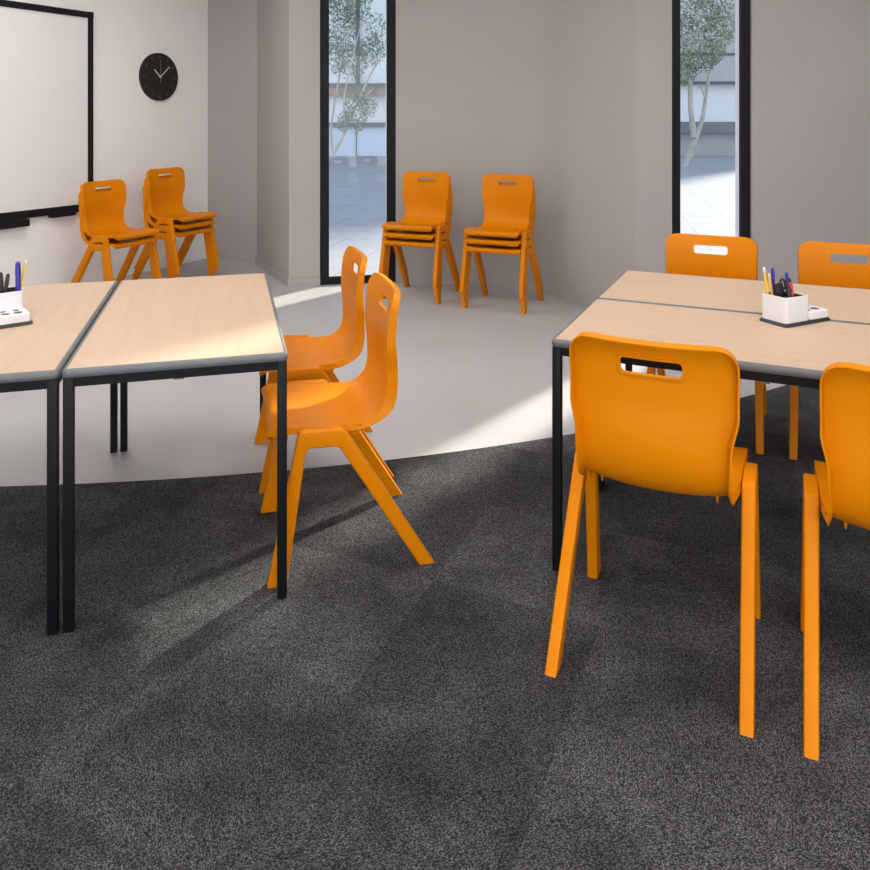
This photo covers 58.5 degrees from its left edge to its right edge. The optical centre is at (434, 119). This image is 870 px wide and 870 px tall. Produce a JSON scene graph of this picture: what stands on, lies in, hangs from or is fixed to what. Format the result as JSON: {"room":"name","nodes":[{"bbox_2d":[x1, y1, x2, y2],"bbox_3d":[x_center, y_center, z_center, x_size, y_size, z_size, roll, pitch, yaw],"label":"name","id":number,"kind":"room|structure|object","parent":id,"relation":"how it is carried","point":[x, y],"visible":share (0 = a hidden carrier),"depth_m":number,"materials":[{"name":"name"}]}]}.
{"room":"classroom","nodes":[
{"label":"classroom","id":0,"kind":"room"},
{"bbox_2d":[0,0,207,285],"bbox_3d":[-5.141,-0.167,2.308,0.085,3.100,12.300,0,0,27],"label":"wall","id":1,"kind":"structure","parent":0,"point":[134,133],"depth_m":6.92,"materials":[{"name":"white paint"}]},
{"bbox_2d":[0,0,93,229],"bbox_3d":[-3.531,-0.041,5.228,0.074,1.719,2.903,0,0,27],"label":"whiteboard","id":2,"kind":"object","parent":1,"relation":"attached to","point":[46,52],"visible":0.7,"depth_m":6.11,"materials":[{"name":"white plastic"}]},
{"bbox_2d":[0,218,29,229],"bbox_3d":[-3.359,0.790,5.559,0.074,0.058,0.950,0,0,27],"label":"tray","id":3,"kind":"object","parent":2,"relation":"on","point":[5,223],"depth_m":5.85,"materials":[{"name":"black plastic"}]},
{"bbox_2d":[139,53,177,100],"bbox_3d":[-2.543,-0.392,7.166,0.040,0.441,0.441,0,0,28],"label":"wall clock","id":4,"kind":"object","parent":1,"relation":"attached to","point":[158,75],"visible":1,"depth_m":7.15,"materials":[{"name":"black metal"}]},
{"bbox_2d":[208,0,256,262],"bbox_3d":[-1.971,-0.167,7.649,0.613,3.100,0.085,0,0,26],"label":"wall","id":5,"kind":"structure","parent":0,"point":[232,24],"depth_m":7.61,"materials":[{"name":"beige paint"}]},
{"bbox_2d":[257,0,288,277],"bbox_3d":[-1.421,-0.167,6.962,0.085,3.100,1.182,0,0,-26],"label":"wall","id":6,"kind":"structure","parent":0,"point":[272,15],"depth_m":6.89,"materials":[{"name":"beige paint"}]},
{"bbox_2d":[255,256,288,286],"bbox_3d":[-1.465,1.348,6.931,0.012,0.070,1.164,0,0,-26],"label":"baseboard","id":7,"kind":"structure","parent":6,"relation":"attached to","point":[272,271],"depth_m":6.86,"materials":[{"name":"beige paint"}]},
{"bbox_2d":[289,0,396,281],"bbox_3d":[-0.774,-0.167,6.543,0.897,3.100,0.085,0,0,-12],"label":"wall","id":8,"kind":"structure","parent":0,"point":[304,15],"depth_m":6.44,"materials":[{"name":"beige paint"}]},
{"bbox_2d":[289,277,319,286],"bbox_3d":[-1.079,1.348,6.430,0.253,0.070,0.012,0,0,-12],"label":"baseboard","id":9,"kind":"structure","parent":8,"relation":"attached to","point":[315,281],"depth_m":6.42,"materials":[{"name":"beige paint"}]},
{"bbox_2d":[320,0,395,284],"bbox_3d":[-0.654,-0.117,6.578,0.639,3.000,0.067,0,0,-12],"label":"window","id":10,"kind":"structure","parent":8,"relation":"attached to","point":[325,279],"depth_m":6.49,"materials":[{"name":"black metal"}]},
{"bbox_2d":[0,258,784,485],"bbox_3d":[-1.369,1.433,2.336,13.233,0.100,10.963,0,0,0],"label":"floor","id":11,"kind":"structure","parent":0,"point":[479,374],"depth_m":3.85,"materials":[{"name":"concrete"}]},
{"bbox_2d":[75,188,157,283],"bbox_3d":[-2.509,0.964,6.065,0.511,0.838,0.484,0,0,27],"label":"chair","id":12,"kind":"object","parent":11,"relation":"on","point":[135,243],"visible":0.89,"depth_m":5.96,"materials":[{"name":"orange plastic"}]},
{"bbox_2d":[71,179,161,282],"bbox_3d":[-2.489,0.900,6.054,0.511,0.838,0.484,0,0,27],"label":"chair","id":13,"kind":"object","parent":12,"relation":"on","point":[103,212],"visible":0.98,"depth_m":6.08,"materials":[{"name":"orange plastic"}]},
{"bbox_2d":[132,186,214,279],"bbox_3d":[-2.234,0.964,6.635,0.511,0.838,0.484,0,0,27],"label":"chair","id":14,"kind":"object","parent":11,"relation":"on","point":[191,232],"visible":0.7,"depth_m":6.53,"materials":[{"name":"orange plastic"}]},
{"bbox_2d":[132,175,217,277],"bbox_3d":[-2.214,0.900,6.625,0.511,0.838,0.484,0,0,27],"label":"chair","id":15,"kind":"object","parent":14,"relation":"on","point":[178,224],"visible":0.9,"depth_m":6.51,"materials":[{"name":"orange plastic"}]},
{"bbox_2d":[134,167,219,273],"bbox_3d":[-2.195,0.836,6.614,0.511,0.838,0.484,0,0,27],"label":"chair","id":16,"kind":"object","parent":15,"relation":"on","point":[165,196],"visible":0.96,"depth_m":6.63,"materials":[{"name":"orange plastic"}]},
{"bbox_2d":[381,192,459,303],"bbox_3d":[-0.104,0.964,6.131,0.484,0.838,0.511,0,0,22],"label":"chair","id":17,"kind":"object","parent":11,"relation":"on","point":[395,242],"visible":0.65,"depth_m":6.05,"materials":[{"name":"orange plastic"}]},
{"bbox_2d":[383,179,459,295],"bbox_3d":[-0.113,0.900,6.111,0.484,0.838,0.511,0,0,22],"label":"chair","id":18,"kind":"object","parent":17,"relation":"on","point":[389,234],"visible":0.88,"depth_m":5.96,"materials":[{"name":"orange plastic"}]},
{"bbox_2d":[379,171,458,287],"bbox_3d":[-0.121,0.836,6.090,0.484,0.838,0.511,0,0,22],"label":"chair","id":19,"kind":"object","parent":18,"relation":"on","point":[426,204],"visible":0.97,"depth_m":6.17,"materials":[{"name":"orange plastic"}]},
{"bbox_2d":[0,385,869,869],"bbox_3d":[-0.750,1.382,1.397,11.700,0.002,8.795,0,0,0],"label":"floor","id":20,"kind":"structure","parent":11,"relation":"on","point":[391,711],"depth_m":1.93,"materials":[{"name":"grey carpet"}]},
{"bbox_2d":[0,281,117,635],"bbox_3d":[-1.456,1.028,2.587,0.602,0.710,1.216,0,0,-15],"label":"table","id":21,"kind":"object","parent":20,"relation":"on","point":[34,356],"visible":0.84,"depth_m":2.29,"materials":[{"name":"brown wood"}]},
{"bbox_2d":[0,285,32,328],"bbox_3d":[-1.434,0.626,2.604,0.114,0.094,0.226,0,0,-39],"label":"desk organizer","id":22,"kind":"object","parent":21,"relation":"on","point":[13,313],"visible":0.93,"depth_m":2.58,"materials":[{"name":"white plastic"}]},
{"bbox_2d":[0,272,3,292],"bbox_3d":[-1.460,0.584,2.618,0.015,0.139,0.021,0,0,37],"label":"pen","id":23,"kind":"object","parent":22,"relation":"in","point":[1,273],"visible":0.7,"depth_m":2.61,"materials":[{"name":"black plastic"}]},
{"bbox_2d":[4,273,9,292],"bbox_3d":[-1.453,0.588,2.624,0.014,0.132,0.031,0,0,39],"label":"pen","id":24,"kind":"object","parent":22,"relation":"in","point":[7,278],"visible":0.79,"depth_m":2.62,"materials":[{"name":"black plastic"}]},
{"bbox_2d":[0,285,23,310],"bbox_3d":[-1.464,0.621,2.642,0.100,0.084,0.115,0,0,-39],"label":"cup","id":25,"kind":"object","parent":22,"relation":"on","point":[12,300],"depth_m":2.61,"materials":[{"name":"plastic"}]},
{"bbox_2d":[0,308,29,324],"bbox_3d":[-1.397,0.649,2.560,0.100,0.026,0.096,0,0,-39],"label":"tray","id":26,"kind":"object","parent":22,"relation":"on","point":[8,316],"depth_m":2.54,"materials":[{"name":"white plastic"}]},
{"bbox_2d":[15,262,20,290],"bbox_3d":[-1.423,0.569,2.651,0.022,0.165,0.022,0,0,0],"label":"pen","id":27,"kind":"object","parent":22,"relation":"in","point":[17,264],"visible":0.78,"depth_m":2.65,"materials":[{"name":"blue plastic"}]},
{"bbox_2d":[21,260,27,286],"bbox_3d":[-1.427,0.569,2.675,0.009,0.166,0.049,0,0,37],"label":"pencil","id":28,"kind":"object","parent":22,"relation":"in","point":[26,261],"visible":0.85,"depth_m":2.68,"materials":[{"name":"wood"}]},
{"bbox_2d":[62,273,287,632],"bbox_3d":[-0.871,1.028,2.745,0.602,0.710,1.216,0,0,-15],"label":"table","id":29,"kind":"object","parent":20,"relation":"on","point":[177,328],"visible":0.93,"depth_m":2.31,"materials":[{"name":"brown wood"}]},
{"bbox_2d":[254,246,393,492],"bbox_3d":[-0.465,0.964,3.164,0.511,0.838,0.484,0,0,-15],"label":"chair","id":30,"kind":"object","parent":20,"relation":"on","point":[309,358],"visible":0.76,"depth_m":3.16,"materials":[{"name":"orange plastic"}]},
{"bbox_2d":[261,273,433,588],"bbox_3d":[-0.309,0.964,2.583,0.511,0.838,0.484,0,0,-15],"label":"chair","id":31,"kind":"object","parent":20,"relation":"on","point":[321,413],"visible":1,"depth_m":2.48,"materials":[{"name":"orange plastic"}]},
{"bbox_2d":[545,332,760,737],"bbox_3d":[0.596,0.964,2.063,0.484,0.838,0.511,0,0,24],"label":"chair","id":32,"kind":"object","parent":20,"relation":"on","point":[678,435],"visible":1,"depth_m":1.94,"materials":[{"name":"orange plastic"}]},
{"bbox_2d":[647,233,766,453],"bbox_3d":[1.240,0.964,3.531,0.484,0.838,0.511,0,0,24],"label":"chair","id":33,"kind":"object","parent":20,"relation":"on","point":[741,259],"visible":0.38,"depth_m":3.63,"materials":[{"name":"orange plastic"}]},
{"bbox_2d":[552,299,869,571],"bbox_3d":[1.031,1.028,2.400,1.216,0.710,0.602,0,0,24],"label":"table","id":34,"kind":"object","parent":20,"relation":"on","point":[767,353],"visible":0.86,"depth_m":2.38,"materials":[{"name":"brown wood"}]},
{"bbox_2d":[597,270,869,485],"bbox_3d":[1.282,1.028,2.952,1.216,0.710,0.602,0,0,24],"label":"table","id":35,"kind":"object","parent":20,"relation":"on","point":[843,304],"visible":0.41,"depth_m":2.98,"materials":[{"name":"brown wood"}]},
{"bbox_2d":[759,291,829,327],"bbox_3d":[1.206,0.626,2.602,0.226,0.094,0.114,0,0,-27],"label":"desk organizer","id":36,"kind":"object","parent":35,"relation":"on","point":[794,311],"visible":0.94,"depth_m":2.55,"materials":[{"name":"white plastic"}]},
{"bbox_2d":[763,267,768,293],"bbox_3d":[1.106,0.571,2.584,0.029,0.160,0.009,0,0,7],"label":"pencil","id":37,"kind":"object","parent":36,"relation":"in","point":[764,269],"visible":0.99,"depth_m":2.58,"materials":[{"name":"wood"}]},
{"bbox_2d":[768,274,772,294],"bbox_3d":[1.120,0.582,2.580,0.029,0.139,0.009,0,0,-5],"label":"pencil","id":38,"kind":"object","parent":36,"relation":"in","point":[769,275],"visible":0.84,"depth_m":2.58,"materials":[{"name":"wood"}]},
{"bbox_2d":[771,268,775,295],"bbox_3d":[1.133,0.574,2.597,0.021,0.155,0.014,0,0,0],"label":"pen","id":39,"kind":"object","parent":36,"relation":"in","point":[772,269],"visible":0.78,"depth_m":2.59,"materials":[{"name":"blue plastic"}]},
{"bbox_2d":[774,282,784,297],"bbox_3d":[1.138,0.573,2.563,0.039,0.073,0.014,0,0,-27],"label":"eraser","id":40,"kind":"object","parent":36,"relation":"in","point":[779,289],"visible":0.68,"depth_m":2.56,"materials":[{"name":"black rubber"}]},
{"bbox_2d":[779,277,790,297],"bbox_3d":[1.164,0.586,2.579,0.059,0.122,0.010,0,0,-27],"label":"scissors","id":41,"kind":"object","parent":36,"relation":"in","point":[787,278],"visible":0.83,"depth_m":2.58,"materials":[{"name":"black plastic"}]},
{"bbox_2d":[762,291,807,323],"bbox_3d":[1.163,0.621,2.580,0.115,0.084,0.100,0,0,-27],"label":"cup","id":42,"kind":"object","parent":36,"relation":"on","point":[775,309],"depth_m":2.54,"materials":[{"name":"plastic"}]},
{"bbox_2d":[785,272,788,291],"bbox_3d":[1.171,0.582,2.579,0.013,0.141,0.053,0,0,16],"label":"pen","id":43,"kind":"object","parent":36,"relation":"in","point":[786,273],"visible":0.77,"depth_m":2.59,"materials":[{"name":"blue plastic"}]},
{"bbox_2d":[786,286,791,297],"bbox_3d":[1.165,0.602,2.555,0.019,0.102,0.019,0,0,-27],"label":"marker","id":44,"kind":"object","parent":36,"relation":"in","point":[788,289],"visible":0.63,"depth_m":2.55,"materials":[{"name":"black plastic"}]},
{"bbox_2d":[789,282,793,296],"bbox_3d":[1.178,0.595,2.562,0.020,0.113,0.015,0,0,0],"label":"pen","id":45,"kind":"object","parent":36,"relation":"in","point":[790,283],"visible":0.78,"depth_m":2.56,"materials":[{"name":"red plastic"}]},
{"bbox_2d":[808,304,827,319],"bbox_3d":[1.257,0.649,2.628,0.096,0.026,0.100,0,0,-27],"label":"tray","id":46,"kind":"object","parent":36,"relation":"on","point":[814,312],"depth_m":2.59,"materials":[{"name":"white plastic"}]},
{"bbox_2d":[789,241,869,459],"bbox_3d":[1.766,0.964,3.291,0.484,0.838,0.511,0,0,24],"label":"chair","id":47,"kind":"object","parent":20,"relation":"on","point":[815,266],"visible":0.34,"depth_m":3.44,"materials":[{"name":"orange plastic"}]},
{"bbox_2d":[800,362,869,760],"bbox_3d":[1.124,0.964,1.814,0.484,0.838,0.511,0,0,24],"label":"chair","id":48,"kind":"object","parent":20,"relation":"on","point":[840,485],"visible":1,"depth_m":1.76,"materials":[{"name":"orange plastic"}]},
{"bbox_2d":[461,196,543,314],"bbox_3d":[0.515,0.964,5.827,0.484,0.838,0.511,0,0,24],"label":"chair","id":49,"kind":"object","parent":11,"relation":"on","point":[476,249],"visible":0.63,"depth_m":5.74,"materials":[{"name":"orange plastic"}]},
{"bbox_2d":[460,182,542,305],"bbox_3d":[0.507,0.900,5.807,0.484,0.838,0.511,0,0,24],"label":"chair","id":50,"kind":"object","parent":49,"relation":"on","point":[484,240],"visible":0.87,"depth_m":5.66,"materials":[{"name":"orange plastic"}]},
{"bbox_2d":[459,174,541,297],"bbox_3d":[0.498,0.836,5.786,0.484,0.838,0.511,0,0,24],"label":"chair","id":51,"kind":"object","parent":50,"relation":"on","point":[508,214],"visible":1,"depth_m":5.86,"materials":[{"name":"orange plastic"}]},
{"bbox_2d":[397,0,634,306],"bbox_3d":[0.661,-0.167,6.146,2.223,3.100,0.496,0,0,38],"label":"wall","id":52,"kind":"structure","parent":0,"point":[543,90],"depth_m":6.25,"materials":[{"name":"beige paint"}]},
{"bbox_2d":[635,0,869,283],"bbox_3d":[3.245,-0.167,5.805,3.900,3.100,0.085,0,0,-14],"label":"wall","id":53,"kind":"structure","parent":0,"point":[810,59],"depth_m":5.58,"materials":[{"name":"beige paint"}]},
{"bbox_2d":[672,0,749,237],"bbox_3d":[1.931,-0.117,5.486,0.634,3.000,0.067,0,0,-14],"label":"window","id":54,"kind":"structure","parent":53,"relation":"attached to","point":[742,7],"depth_m":5.52,"materials":[{"name":"black metal"}]},
{"label":"outside","id":55,"kind":"structure","parent":0,"visible":0},
{"bbox_2d":[329,156,734,275],"bbox_3d":[10.000,1.563,62.875,140.000,0.240,114.250,0,0,0],"label":"ground","id":56,"kind":"structure","parent":55,"point":[357,184],"depth_m":13.49,"materials":[{"name":"white concrete"}]},
{"bbox_2d":[329,0,385,155],"bbox_3d":[-6.250,-3.547,34.925,29.500,10.020,9.150,0,0,0],"label":"office building","id":57,"kind":"structure","parent":56,"relation":"on","point":[371,141],"depth_m":30.80,"materials":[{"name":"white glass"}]},
{"bbox_2d":[329,0,385,163],"bbox_3d":[-2.925,-3.096,24.923,4.608,9.248,3.728,0,0,-28],"label":"tree","id":58,"kind":"object","parent":56,"relation":"on","point":[346,7],"visible":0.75,"depth_m":24.92,"materials":[{"name":"green plant"}]},
{"bbox_2d":[680,0,734,155],"bbox_3d":[20.250,-9.547,40.500,23.500,22.020,20.000,0,0,0],"label":"concrete building","id":59,"kind":"structure","parent":56,"relation":"on","point":[717,135],"depth_m":30.80,"materials":[{"name":"concrete"}]},
{"bbox_2d":[680,0,734,165],"bbox_3d":[8.231,-2.106,23.988,3.849,7.501,2.939,0,0,0],"label":"tree","id":60,"kind":"object","parent":56,"relation":"on","point":[689,64],"visible":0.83,"depth_m":23.93,"materials":[{"name":"green plant"}]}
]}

